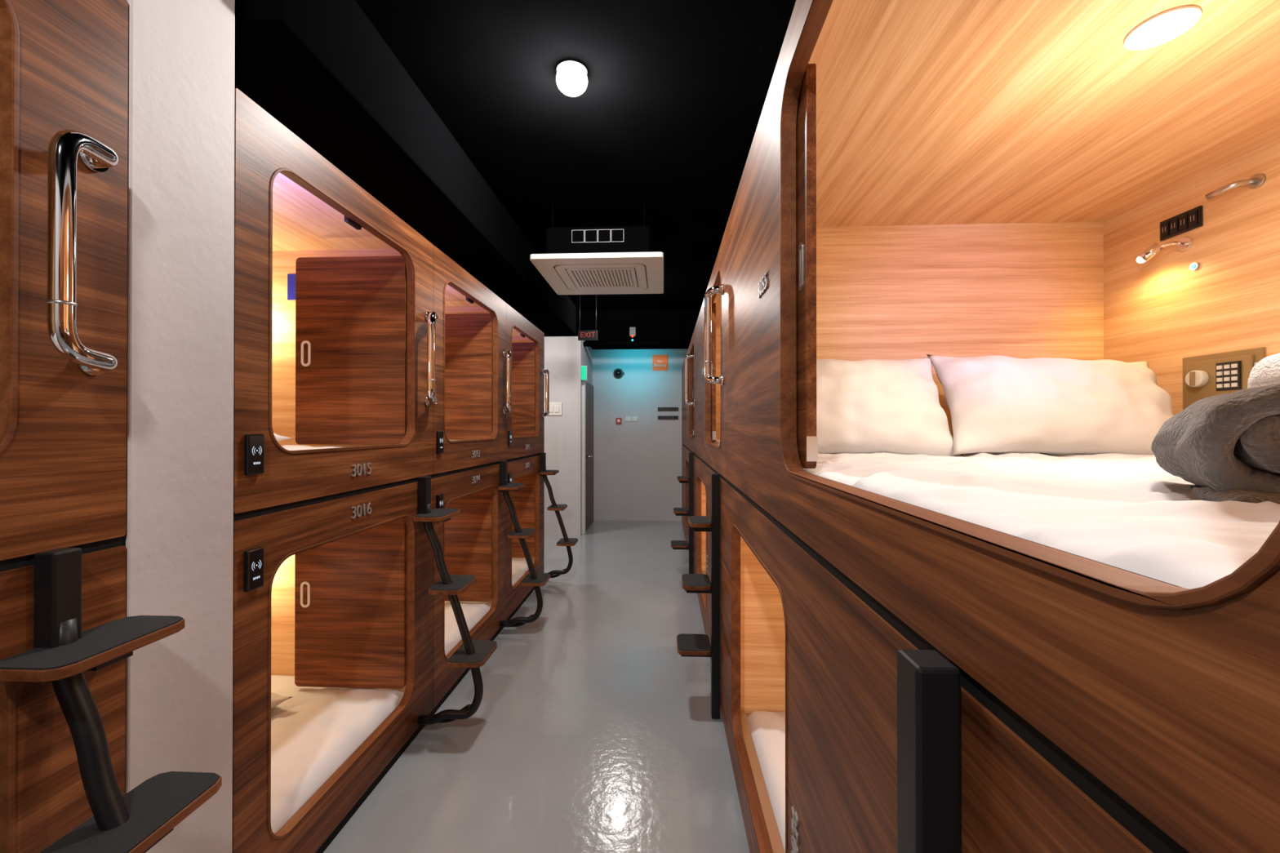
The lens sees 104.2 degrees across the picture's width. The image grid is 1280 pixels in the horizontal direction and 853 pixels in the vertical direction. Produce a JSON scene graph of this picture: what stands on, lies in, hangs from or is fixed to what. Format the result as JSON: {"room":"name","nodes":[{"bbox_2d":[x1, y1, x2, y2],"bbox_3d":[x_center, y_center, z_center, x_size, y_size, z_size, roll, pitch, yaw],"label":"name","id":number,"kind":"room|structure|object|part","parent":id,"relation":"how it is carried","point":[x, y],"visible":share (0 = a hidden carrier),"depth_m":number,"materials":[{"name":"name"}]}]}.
{"room":"capsule hotel","nodes":[
{"label":"capsule hotel","id":0,"kind":"room"},
{"bbox_2d":[122,0,235,852],"bbox_3d":[-1.303,-0.113,1.179,0.485,3.050,0.255,0,0,3],"label":"wall column","id":1,"kind":"structure","parent":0,"point":[179,536],"depth_m":1.15,"materials":[{"name":"white paint"}]},
{"bbox_2d":[323,520,749,852],"bbox_3d":[-0.521,1.468,2.722,5.600,0.100,10.000,0,0,3],"label":"floor","id":2,"kind":"structure","parent":0,"point":[590,731],"depth_m":2.24,"materials":[{"name":"grey concrete"}]},
{"bbox_2d":[0,546,125,852],"bbox_3d":[-2.132,0.805,0.523,2.084,1.119,1.120,0,0,3],"label":"capsule","id":3,"kind":"object","parent":2,"relation":"on","point":[43,798],"visible":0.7,"depth_m":0.90,"materials":[{"name":"brown wood"}]},
{"bbox_2d":[0,535,124,572],"bbox_3d":[-1.113,0.235,0.477,0.026,0.020,1.123,0,0,3],"label":"trim","id":4,"kind":"structure","parent":3,"relation":"on","point":[28,560],"depth_m":0.96,"materials":[{"name":"black"}]},
{"bbox_2d":[0,0,128,560],"bbox_3d":[-2.078,-0.333,0.525,2.193,1.116,1.120,0,0,3],"label":"capsule","id":5,"kind":"object","parent":3,"relation":"on","point":[64,64],"depth_m":0.91,"materials":[{"name":"brown wood"}]},
{"bbox_3d":[-1.029,-0.324,0.929,0.060,0.448,0.158,0,0,-30],"label":"grab handle","id":6,"kind":"part","parent":5,"relation":"part of","materials":[{"name":"silver metal"}]},
{"bbox_2d":[0,547,222,852],"bbox_3d":[-0.910,0.802,0.911,0.322,1.156,0.230,0,0,3],"label":"ladder","id":7,"kind":"object","parent":3,"relation":"attached to","point":[135,821],"visible":1,"depth_m":0.89,"materials":[{"name":"black metal"}]},
{"bbox_2d":[231,478,433,852],"bbox_3d":[-2.067,0.810,1.903,2.084,1.119,1.120,0,0,3],"label":"capsule","id":8,"kind":"object","parent":2,"relation":"on","point":[332,656],"visible":0.52,"depth_m":2.07,"materials":[{"name":"brown wood"}]},
{"bbox_2d":[244,546,263,591],"bbox_3d":[-1.046,0.386,1.350,0.015,0.110,0.054,0,0,3],"label":"reader","id":9,"kind":"object","parent":8,"relation":"attached to","point":[254,557],"visible":1,"depth_m":1.34,"materials":[{"name":"black plastic"}]},
{"bbox_2d":[271,692,292,708],"bbox_3d":[-1.711,1.138,1.904,0.360,0.127,0.520,0,0,18],"label":"pillow","id":10,"kind":"object","parent":8,"relation":"on","point":[277,700],"depth_m":2.07,"materials":[{"name":"white fabric"}]},
{"bbox_3d":[-1.505,0.756,2.239,0.044,0.116,0.004,0,0,3],"label":"door pull","id":11,"kind":"part","parent":8,"relation":"part of","materials":[{"name":"white plastic"}]},
{"bbox_2d":[233,474,432,521],"bbox_3d":[-1.047,0.240,1.857,0.026,0.020,1.123,0,0,3],"label":"trim","id":12,"kind":"structure","parent":8,"relation":"on","point":[237,517],"depth_m":1.60,"materials":[{"name":"black metal"}]},
{"bbox_2d":[233,88,438,513],"bbox_3d":[-2.012,-0.327,1.903,2.193,1.116,1.116,0,0,3],"label":"capsule","id":13,"kind":"object","parent":8,"relation":"on","point":[334,290],"depth_m":2.23,"materials":[{"name":"brown wood"}]},
{"bbox_2d":[244,434,264,475],"bbox_3d":[-1.046,0.075,1.351,0.015,0.110,0.054,0,0,3],"label":"reader","id":14,"kind":"object","parent":13,"relation":"attached to","point":[254,444],"visible":1,"depth_m":1.34,"materials":[{"name":"black plastic"}]},
{"bbox_2d":[273,433,291,441],"bbox_3d":[-1.711,0.048,1.908,0.360,0.127,0.520,0,0,18],"label":"pillow","id":15,"kind":"object","parent":13,"relation":"on","point":[277,437],"depth_m":2.06,"materials":[{"name":"white fabric"}]},
{"bbox_3d":[-1.505,-0.329,2.243,0.044,0.116,0.004,0,0,3],"label":"door pull","id":16,"kind":"part","parent":13,"relation":"part of","materials":[{"name":"white plastic"}]},
{"bbox_3d":[-2.044,0.140,1.905,1.935,0.120,1.033,0,0,3],"label":"mattress","id":17,"kind":"part","parent":13,"relation":"part of","materials":[{"name":"white fabric"}]},
{"bbox_3d":[-1.302,-0.342,2.246,0.505,0.845,0.020,0,0,3],"label":"door","id":18,"kind":"part","parent":13,"relation":"part of","materials":[{"name":"brown wood"}]},
{"bbox_3d":[-0.963,-0.319,2.309,0.060,0.448,0.158,0,0,-30],"label":"grab handle","id":19,"kind":"part","parent":13,"relation":"part of","materials":[{"name":"silver metal"}]},
{"bbox_3d":[-2.044,1.255,1.901,1.935,0.168,1.033,0,0,3],"label":"mattress","id":20,"kind":"part","parent":8,"relation":"part of","materials":[{"name":"white fabric"}]},
{"bbox_3d":[-1.302,0.768,2.241,0.505,0.805,0.020,0,0,3],"label":"door","id":21,"kind":"part","parent":8,"relation":"part of","materials":[{"name":"brown wood"}]},
{"bbox_2d":[413,475,497,724],"bbox_3d":[-0.845,0.807,2.292,0.322,1.156,0.230,0,0,3],"label":"ladder","id":22,"kind":"object","parent":8,"relation":"attached to","point":[473,655],"visible":1,"depth_m":2.26,"materials":[{"name":"black metal"}]},
{"bbox_3d":[-0.883,1.336,2.301,0.245,0.098,0.068,0,0,3],"label":"foot rail","id":23,"kind":"part","parent":22,"relation":"part of","materials":[{"name":"black metal"}]},
{"bbox_2d":[315,713,430,852],"bbox_3d":[-1.051,1.392,1.853,0.018,0.045,1.123,0,0,3],"label":"trim","id":24,"kind":"structure","parent":2,"relation":"on","point":[374,784],"depth_m":1.89,"materials":[{"name":"black metal"}]},
{"bbox_2d":[430,626,503,715],"bbox_3d":[-0.998,1.397,2.975,0.018,0.045,1.123,0,0,3],"label":"trim","id":25,"kind":"structure","parent":2,"relation":"on","point":[451,689],"depth_m":2.69,"materials":[{"name":"black"}]},
{"bbox_2d":[432,464,506,708],"bbox_3d":[-2.013,0.815,3.025,2.084,1.119,1.120,0,0,3],"label":"capsule","id":26,"kind":"object","parent":2,"relation":"on","point":[473,542],"visible":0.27,"depth_m":3.34,"materials":[{"name":"brown wood"}]},
{"bbox_2d":[436,493,443,508],"bbox_3d":[-0.993,0.391,2.471,0.015,0.110,0.054,0,0,3],"label":"reader","id":27,"kind":"object","parent":26,"relation":"attached to","point":[439,497],"visible":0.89,"depth_m":2.46,"materials":[{"name":"black plastic"}]},
{"bbox_2d":[432,461,499,478],"bbox_3d":[-0.994,0.245,2.979,0.026,0.020,1.123,0,0,3],"label":"trim","id":28,"kind":"structure","parent":26,"relation":"attached to","point":[449,473],"depth_m":2.78,"materials":[{"name":"black"}]},
{"bbox_3d":[-1.991,1.260,3.022,1.935,0.167,1.033,0,0,3],"label":"mattress","id":29,"kind":"part","parent":26,"relation":"part of","materials":[{"name":"white fabric"}]},
{"bbox_3d":[-1.249,0.773,3.363,0.505,0.805,0.020,0,0,3],"label":"door","id":30,"kind":"part","parent":26,"relation":"part of","materials":[{"name":"brown wood"}]},
{"bbox_2d":[433,245,511,474],"bbox_3d":[-1.959,-0.323,3.027,2.193,1.116,1.120,0,0,3],"label":"capsule","id":31,"kind":"object","parent":26,"relation":"on","point":[470,326],"depth_m":3.35,"materials":[{"name":"brown wood"}]},
{"bbox_2d":[436,431,443,453],"bbox_3d":[-0.993,0.080,2.473,0.015,0.110,0.054,0,0,3],"label":"reader","id":32,"kind":"object","parent":31,"relation":"attached to","point":[439,434],"visible":1,"depth_m":2.45,"materials":[{"name":"black plastic"}]},
{"bbox_3d":[-1.249,-0.337,3.368,0.505,0.845,0.020,0,0,3],"label":"door","id":33,"kind":"part","parent":31,"relation":"part of","materials":[{"name":"brown wood"}]},
{"bbox_3d":[-0.910,-0.314,3.431,0.060,0.448,0.158,0,0,-30],"label":"grab handle","id":34,"kind":"part","parent":31,"relation":"part of","materials":[{"name":"silver metal"}]},
{"bbox_2d":[497,460,551,626],"bbox_3d":[-0.791,0.812,3.413,0.322,1.156,0.230,0,0,3],"label":"ladder","id":35,"kind":"object","parent":26,"relation":"attached to","point":[534,579],"visible":1,"depth_m":3.38,"materials":[{"name":"black metal"}]},
{"bbox_3d":[-0.829,1.341,3.423,0.245,0.098,0.068,0,0,3],"label":"foot rail","id":36,"kind":"part","parent":35,"relation":"part of","materials":[{"name":"black metal"}]},
{"bbox_2d":[506,586,534,620],"bbox_3d":[-0.944,1.401,4.096,0.018,0.045,1.123,0,0,3],"label":"trim","id":37,"kind":"structure","parent":2,"relation":"on","point":[533,588],"depth_m":3.93,"materials":[{"name":"black"}]},
{"bbox_2d":[506,455,544,619],"bbox_3d":[-1.960,0.819,4.147,2.084,1.119,1.120,0,0,3],"label":"capsule","id":38,"kind":"object","parent":2,"relation":"on","point":[528,502],"visible":0.2,"depth_m":4.46,"materials":[{"name":"brown wood"}]},
{"bbox_2d":[507,473,511,483],"bbox_3d":[-0.939,0.395,3.593,0.015,0.110,0.054,0,0,3],"label":"reader","id":39,"kind":"object","parent":38,"relation":"attached to","point":[509,475],"visible":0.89,"depth_m":3.57,"materials":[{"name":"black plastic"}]},
{"bbox_2d":[506,453,540,462],"bbox_3d":[-0.940,0.249,4.101,0.026,0.020,1.123,0,0,3],"label":"trim","id":40,"kind":"structure","parent":38,"relation":"attached to","point":[539,454],"depth_m":3.97,"materials":[{"name":"black"}]},
{"bbox_3d":[-1.938,1.264,4.144,1.935,0.167,1.033,0,0,3],"label":"mattress","id":41,"kind":"part","parent":38,"relation":"part of","materials":[{"name":"white fabric"}]},
{"bbox_3d":[-1.196,0.777,4.485,0.505,0.805,0.020,0,0,3],"label":"door","id":42,"kind":"part","parent":38,"relation":"part of","materials":[{"name":"brown wood"}]},
{"bbox_2d":[506,303,549,459],"bbox_3d":[-1.906,-0.318,4.149,2.193,1.116,1.120,0,0,3],"label":"capsule","id":43,"kind":"object","parent":38,"relation":"on","point":[526,341],"depth_m":4.47,"materials":[{"name":"brown wood"}]},
{"bbox_2d":[507,430,511,445],"bbox_3d":[-0.939,0.084,3.594,0.015,0.110,0.054,0,0,3],"label":"reader","id":44,"kind":"object","parent":43,"relation":"attached to","point":[509,433],"visible":1,"depth_m":3.57,"materials":[{"name":"black plastic"}]},
{"bbox_3d":[-1.196,-0.333,4.489,0.505,0.845,0.020,0,0,3],"label":"door","id":45,"kind":"part","parent":43,"relation":"part of","materials":[{"name":"brown wood"}]},
{"bbox_3d":[-0.857,-0.310,4.553,0.060,0.448,0.158,0,0,-30],"label":"grab handle","id":46,"kind":"part","parent":43,"relation":"part of","materials":[{"name":"silver metal"}]},
{"bbox_2d":[539,452,577,577],"bbox_3d":[-0.738,0.816,4.535,0.322,1.156,0.230,0,0,3],"label":"ladder","id":47,"kind":"object","parent":38,"relation":"attached to","point":[566,541],"visible":0.95,"depth_m":4.50,"materials":[{"name":"black metal"}]},
{"bbox_3d":[-0.776,1.345,4.545,0.245,0.098,0.068,0,0,3],"label":"foot rail","id":48,"kind":"part","parent":47,"relation":"part of","materials":[{"name":"black metal"}]},
{"bbox_2d":[671,452,693,573],"bbox_3d":[0.389,0.832,4.623,0.206,1.187,0.200,0,0,3],"label":"ladder","id":49,"kind":"object","parent":2,"relation":"on","point":[675,544],"visible":0.91,"depth_m":4.56,"materials":[{"name":"black metal"}]},
{"bbox_3d":[0.392,0.812,4.583,0.125,0.016,0.024,0,0,3],"label":"tread arm","id":50,"kind":"part","parent":49,"relation":"part of","materials":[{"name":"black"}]},
{"bbox_2d":[681,357,685,538],"bbox_3d":[1.399,0.275,6.939,1.584,2.320,1.193,0,0,3],"label":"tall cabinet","id":51,"kind":"object","parent":2,"relation":"on","point":[683,446],"visible":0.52,"depth_m":6.87,"materials":[{"name":"brown wood"}]},
{"bbox_2d":[684,447,696,573],"bbox_3d":[1.318,0.824,5.290,1.588,1.119,2.097,0,0,3],"label":"capsule","id":52,"kind":"object","parent":2,"relation":"on","point":[686,451],"visible":0.05,"depth_m":5.71,"materials":[{"name":"brown wood"}]},
{"bbox_2d":[684,326,695,453],"bbox_3d":[1.271,-0.314,5.297,1.684,1.116,2.097,0,0,3],"label":"capsule","id":53,"kind":"object","parent":52,"relation":"on","point":[690,410],"depth_m":5.28,"materials":[{"name":"brown wood"}]},
{"bbox_3d":[0.446,-0.415,4.417,0.107,0.468,0.053,0,0,30],"label":"grab handle","id":54,"kind":"part","parent":53,"relation":"part of","materials":[{"name":"silver metal"}]},
{"bbox_3d":[0.598,-0.336,5.772,0.021,0.897,0.975,0,0,3],"label":"sliding door","id":55,"kind":"part","parent":53,"relation":"part of","materials":[{"name":"brown wood"}]},
{"bbox_2d":[676,473,719,719],"bbox_3d":[0.287,0.823,2.476,0.206,1.187,0.200,0,0,3],"label":"ladder","id":56,"kind":"object","parent":2,"relation":"on","point":[687,645],"visible":1,"depth_m":2.41,"materials":[{"name":"black metal"}]},
{"bbox_3d":[0.277,1.114,2.435,0.150,0.016,0.024,0,0,3],"label":"tread arm","id":57,"kind":"part","parent":56,"relation":"part of","materials":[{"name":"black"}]},
{"bbox_3d":[0.290,0.804,2.436,0.125,0.016,0.024,0,0,3],"label":"tread arm","id":58,"kind":"part","parent":56,"relation":"part of","materials":[{"name":"black metal"}]},
{"bbox_3d":[0.307,0.504,2.436,0.090,0.016,0.024,0,0,3],"label":"tread arm","id":59,"kind":"part","parent":56,"relation":"part of","materials":[{"name":"black metal"}]},
{"bbox_2d":[695,457,727,736],"bbox_3d":[1.219,0.815,3.192,1.588,1.119,2.097,0,0,3],"label":"capsule","id":60,"kind":"object","parent":2,"relation":"on","point":[703,473],"visible":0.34,"depth_m":2.93,"materials":[{"name":"brown wood"}]},
{"bbox_2d":[695,226,726,479],"bbox_3d":[1.171,-0.322,3.199,1.684,1.116,2.097,0,0,3],"label":"capsule","id":61,"kind":"object","parent":60,"relation":"on","point":[710,398],"depth_m":3.19,"materials":[{"name":"brown wood"}]},
{"bbox_3d":[0.498,-0.345,3.674,0.021,0.897,0.975,0,0,3],"label":"sliding door","id":62,"kind":"part","parent":61,"relation":"part of","materials":[{"name":"brown wood"}]},
{"bbox_3d":[0.346,-0.424,2.319,0.107,0.468,0.053,0,0,30],"label":"grab handle","id":63,"kind":"part","parent":61,"relation":"part of","materials":[{"name":"silver metal"}]},
{"bbox_3d":[1.237,0.147,3.194,1.472,0.116,2.000,0,0,3],"label":"mattress","id":64,"kind":"part","parent":61,"relation":"part of","materials":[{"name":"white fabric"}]},
{"bbox_2d":[696,455,727,483],"bbox_3d":[0.447,0.246,3.232,0.026,0.020,2.100,0,0,3],"label":"trim","id":65,"kind":"structure","parent":60,"relation":"on","point":[722,477],"depth_m":2.85,"materials":[{"name":"black metal"}]},
{"bbox_2d":[726,484,1152,852],"bbox_3d":[1.119,0.807,1.095,1.588,1.119,2.097,0,0,3],"label":"capsule","id":66,"kind":"object","parent":2,"relation":"on","point":[811,668],"visible":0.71,"depth_m":0.83,"materials":[{"name":"brown wood"}]},
{"bbox_3d":[1.137,1.252,1.092,1.472,0.167,2.000,0,0,3],"label":"mattress","id":67,"kind":"part","parent":66,"relation":"part of","materials":[{"name":"white fabric"}]},
{"bbox_2d":[897,649,960,852],"bbox_3d":[0.194,0.816,0.518,0.206,1.187,0.200,0,0,3],"label":"ladder","id":68,"kind":"object","parent":66,"relation":"attached to","point":[929,685],"visible":1,"depth_m":0.46,"materials":[{"name":"black metal"}]},
{"bbox_2d":[727,480,1189,852],"bbox_3d":[0.347,0.238,1.134,0.026,0.020,2.100,0,0,3],"label":"trim","id":69,"kind":"structure","parent":66,"relation":"on","point":[1152,837],"depth_m":0.37,"materials":[{"name":"black"}]},
{"bbox_2d":[726,0,1279,852],"bbox_3d":[1.119,-0.331,1.099,1.588,1.116,2.097,0,0,3],"label":"capsule","id":70,"kind":"object","parent":66,"relation":"on","point":[920,178],"visible":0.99,"depth_m":1.24,"materials":[{"name":"brown wood"}]},
{"bbox_3d":[0.366,-0.363,1.133,0.002,0.110,0.025,0,0,3],"label":"door pull","id":71,"kind":"part","parent":70,"relation":"part of","materials":[{"name":"silver metal"}]},
{"bbox_3d":[0.399,-0.353,1.577,0.021,0.897,0.975,0,0,3],"label":"sliding door","id":72,"kind":"part","parent":70,"relation":"part of","materials":[{"name":"brown wood"}]},
{"bbox_2d":[802,452,1279,589],"bbox_3d":[1.121,0.136,1.097,1.504,0.120,2.000,0,0,3],"label":"mattress","id":73,"kind":"object","parent":70,"relation":"in","point":[1126,512],"visible":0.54,"depth_m":0.58,"materials":[{"name":"white fabric"}]},
{"bbox_2d":[816,356,962,456],"bbox_3d":[0.773,-0.076,1.847,0.732,0.397,0.277,0,0,1],"label":"pillow","id":74,"kind":"object","parent":73,"relation":"on","point":[870,406],"visible":0.55,"depth_m":1.74,"materials":[{"name":"white fabric"}]},
{"bbox_2d":[926,354,1173,455],"bbox_3d":[1.476,-0.074,1.772,0.780,0.421,0.311,0,0,10],"label":"pillow","id":75,"kind":"object","parent":73,"relation":"on","point":[997,404],"visible":0.91,"depth_m":1.68,"materials":[{"name":"white fabric"}]},
{"bbox_2d":[1151,383,1279,504],"bbox_3d":[0.832,0.017,0.594,0.279,0.155,0.282,0,0,38],"label":"rolled blanket","id":76,"kind":"object","parent":73,"relation":"on","point":[1227,446],"visible":0.98,"depth_m":0.58,"materials":[{"name":"grey fabric"}]},
{"bbox_2d":[1247,352,1279,388],"bbox_3d":[1.282,-0.031,0.873,0.310,0.238,0.246,0,0,-12],"label":"folded towel","id":77,"kind":"object","parent":76,"relation":"on","point":[1266,371],"visible":0.29,"depth_m":0.92,"materials":[{"name":"white fabric"}]},
{"bbox_2d":[1124,4,1201,50],"bbox_3d":[1.122,-0.854,1.071,0.115,0.010,0.115,0,0,3],"label":"recessed light","id":78,"kind":"object","parent":70,"relation":"attached to","point":[1163,27],"visible":1,"depth_m":1.06,"materials":[{"name":"white plastic"}]},
{"bbox_2d":[1136,235,1193,262],"bbox_3d":[1.862,-0.629,1.770,0.138,0.072,0.049,0,0,29],"label":"reading lamp","id":79,"kind":"object","parent":70,"relation":"attached to","point":[1184,243],"visible":1,"depth_m":1.76,"materials":[{"name":"silver metal"}]},
{"bbox_3d":[1.871,-0.640,1.756,0.076,0.020,0.021,0,0,27],"label":"arm","id":80,"kind":"part","parent":79,"relation":"part of","materials":[{"name":"silver metal"}]},
{"bbox_2d":[1160,205,1203,240],"bbox_3d":[1.908,-0.716,1.759,0.015,0.070,0.140,0,0,3],"label":"panel","id":81,"kind":"object","parent":70,"relation":"attached to","point":[1190,220],"visible":1,"depth_m":1.75,"materials":[{"name":"black plastic"}]},
{"bbox_2d":[1160,209,1197,237],"bbox_3d":[1.903,-0.716,1.760,0.005,0.050,0.123,0,0,3],"label":"socket","id":82,"kind":"object","parent":81,"relation":"attached to","point":[1186,221],"depth_m":1.76,"materials":[{"name":"black plastic"}]},
{"bbox_2d":[1189,262,1199,270],"bbox_3d":[1.908,-0.551,1.714,0.011,0.026,0.026,0,0,3],"label":"light switch","id":83,"kind":"object","parent":70,"relation":"attached to","point":[1193,266],"visible":1,"depth_m":1.71,"materials":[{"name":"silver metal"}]},
{"bbox_2d":[1182,346,1266,409],"bbox_3d":[1.883,-0.134,1.631,0.052,0.215,0.235,0,0,3],"label":"electronics","id":84,"kind":"object","parent":70,"relation":"attached to","point":[1207,375],"visible":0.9,"depth_m":1.63,"materials":[{"name":"brown paint"}]},
{"bbox_3d":[1.878,-0.161,1.678,0.024,0.056,0.056,0,0,3],"label":"safe knob","id":85,"kind":"part","parent":84,"relation":"part of","materials":[{"name":"beige plastic"}]},
{"bbox_3d":[1.893,-0.134,1.630,0.010,0.175,0.195,0,0,3],"label":"safe door","id":86,"kind":"part","parent":84,"relation":"part of","materials":[{"name":"brown paint"}]},
{"bbox_2d":[1204,173,1266,199],"bbox_3d":[1.862,-0.755,1.558,0.122,0.046,0.054,0,0,41],"label":"wall hook","id":87,"kind":"object","parent":70,"relation":"attached to","point":[1256,180],"visible":1,"depth_m":1.54,"materials":[{"name":"silver metal"}]},
{"bbox_2d":[544,336,592,535],"bbox_3d":[-1.883,0.126,7.147,2.260,2.620,1.100,0,0,3],"label":"wall","id":88,"kind":"structure","parent":0,"point":[564,356],"depth_m":6.56,"materials":[{"name":"white paint"}]},
{"bbox_2d":[544,402,561,415],"bbox_3d":[-1.143,-0.231,6.555,0.217,0.161,0.016,0,0,3],"label":"switch plate","id":89,"kind":"object","parent":88,"relation":"attached to","point":[555,408],"visible":0.53,"depth_m":6.54,"materials":[{"name":"white plastic"}]},
{"bbox_2d":[582,381,586,533],"bbox_3d":[-0.756,0.374,6.682,0.045,2.120,0.080,0,0,3],"label":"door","id":90,"kind":"structure","parent":88,"relation":"in","point":[584,383],"depth_m":6.64,"materials":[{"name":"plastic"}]},
{"bbox_2d":[581,365,586,381],"bbox_3d":[-0.743,-0.707,6.591,0.080,0.200,0.050,0,0,3],"label":"exit sign","id":91,"kind":"object","parent":88,"relation":"attached to","point":[584,368],"visible":1,"depth_m":6.57,"materials":[{"name":"teal plastic"}]},
{"bbox_2d":[586,382,593,530],"bbox_3d":[-0.737,0.411,7.131,0.030,2.050,0.820,0,0,3],"label":"door","id":92,"kind":"structure","parent":88,"relation":"in","point":[589,388],"depth_m":7.15,"materials":[{"name":"grey metal"}]},
{"bbox_2d":[355,0,795,310],"bbox_3d":[-0.521,-1.682,2.735,5.600,0.100,10.000,0,0,3],"label":"ceiling","id":93,"kind":"structure","parent":0,"point":[667,115],"depth_m":2.52,"materials":[{"name":"black paint"}]},
{"bbox_2d":[235,0,576,335],"bbox_3d":[-1.223,-1.268,3.667,0.710,0.340,4.600,0,0,3],"label":"ceiling beam","id":94,"kind":"structure","parent":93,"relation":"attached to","point":[321,68],"depth_m":1.96,"materials":[{"name":"black paint"}]},
{"bbox_2d":[555,58,587,96],"bbox_3d":[-0.312,-1.588,2.284,0.144,0.115,0.144,0,0,3],"label":"ceiling lamp","id":95,"kind":"object","parent":93,"relation":"attached to","point":[571,79],"depth_m":2.24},
{"bbox_2d":[577,294,597,340],"bbox_3d":[-0.634,-1.334,6.056,0.240,0.570,0.033,0,0,3],"label":"hanging sign","id":96,"kind":"object","parent":93,"relation":"hanging from","point":[582,335],"visible":0.92,"depth_m":6.04,"materials":[{"name":"black"}]},
{"bbox_3d":[-0.733,-1.389,6.062,0.012,0.460,0.012,0,0,3],"label":"rod","id":97,"kind":"part","parent":96,"relation":"part of","materials":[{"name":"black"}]},
{"bbox_3d":[-0.534,-1.389,6.053,0.012,0.460,0.012,0,0,3],"label":"rod","id":98,"kind":"part","parent":96,"relation":"part of","materials":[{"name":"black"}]},
{"bbox_2d":[529,200,663,294],"bbox_3d":[-0.287,-1.402,3.969,0.950,0.451,0.950,0,0,3],"label":"air conditioner","id":99,"kind":"object","parent":93,"relation":"hanging from","point":[610,260],"depth_m":3.59,"materials":[{"name":"white plastic"}]},
{"bbox_2d":[629,327,635,341],"bbox_3d":[-0.099,-1.249,6.778,0.080,0.194,0.158,0,0,3],"label":"projector","id":100,"kind":"object","parent":93,"relation":"attached to","point":[632,330],"visible":1,"depth_m":6.74,"materials":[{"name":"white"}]},
{"bbox_2d":[544,308,700,349],"bbox_3d":[-0.306,-1.399,7.253,5.400,0.430,0.750,0,0,3],"label":"wall","id":101,"kind":"structure","parent":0,"point":[677,324],"depth_m":6.87,"materials":[{"name":"black paint"}]},
{"bbox_2d":[592,348,688,520],"bbox_3d":[-0.286,-0.087,7.673,5.400,3.050,0.100,0,0,3],"label":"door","id":102,"kind":"structure","parent":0,"point":[637,464],"depth_m":7.61,"materials":[{"name":"white paint"}]},
{"bbox_2d":[615,417,622,423],"bbox_3d":[-0.324,-0.087,7.607,0.090,0.090,0.034,0,0,3],"label":"button","id":103,"kind":"object","parent":102,"relation":"attached to","point":[618,420],"visible":1,"depth_m":7.59,"materials":[{"name":"red plastic"}]},
{"bbox_2d":[613,368,624,378],"bbox_3d":[-0.323,-0.813,7.577,0.164,0.149,0.120,0,0,3],"label":"security camera","id":104,"kind":"object","parent":102,"relation":"attached to","point":[618,373],"visible":1,"depth_m":7.55,"materials":[{"name":"black plastic"}]},
{"bbox_2d":[625,416,631,421],"bbox_3d":[-0.179,-0.117,7.610,0.080,0.070,0.015,0,0,3],"label":"switch plate","id":105,"kind":"object","parent":102,"relation":"attached to","point":[627,418],"visible":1,"depth_m":7.61,"materials":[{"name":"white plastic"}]},
{"bbox_2d":[631,416,637,421],"bbox_3d":[-0.079,-0.117,7.605,0.080,0.070,0.015,0,0,3],"label":"switch plate","id":106,"kind":"object","parent":102,"relation":"attached to","point":[633,418],"visible":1,"depth_m":7.60,"materials":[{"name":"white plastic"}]},
{"bbox_2d":[652,355,667,370],"bbox_3d":[0.305,-0.973,7.591,0.230,0.240,0.012,0,0,3],"label":"no smoking sign","id":107,"kind":"object","parent":102,"relation":"attached to","point":[660,362],"visible":1,"depth_m":7.59,"materials":[{"name":"orange"}]},
{"bbox_2d":[657,415,678,418],"bbox_3d":[0.425,-0.138,7.572,0.310,0.050,0.035,0,0,3],"label":"strip","id":108,"kind":"object","parent":102,"relation":"attached to","point":[659,416],"visible":1,"depth_m":7.56,"materials":[{"name":"black"}]},
{"bbox_2d":[657,407,678,410],"bbox_3d":[0.425,-0.268,7.572,0.310,0.050,0.035,0,0,3],"label":"strip","id":109,"kind":"object","parent":102,"relation":"attached to","point":[659,408],"visible":1,"depth_m":7.56,"materials":[{"name":"black"}]}
]}

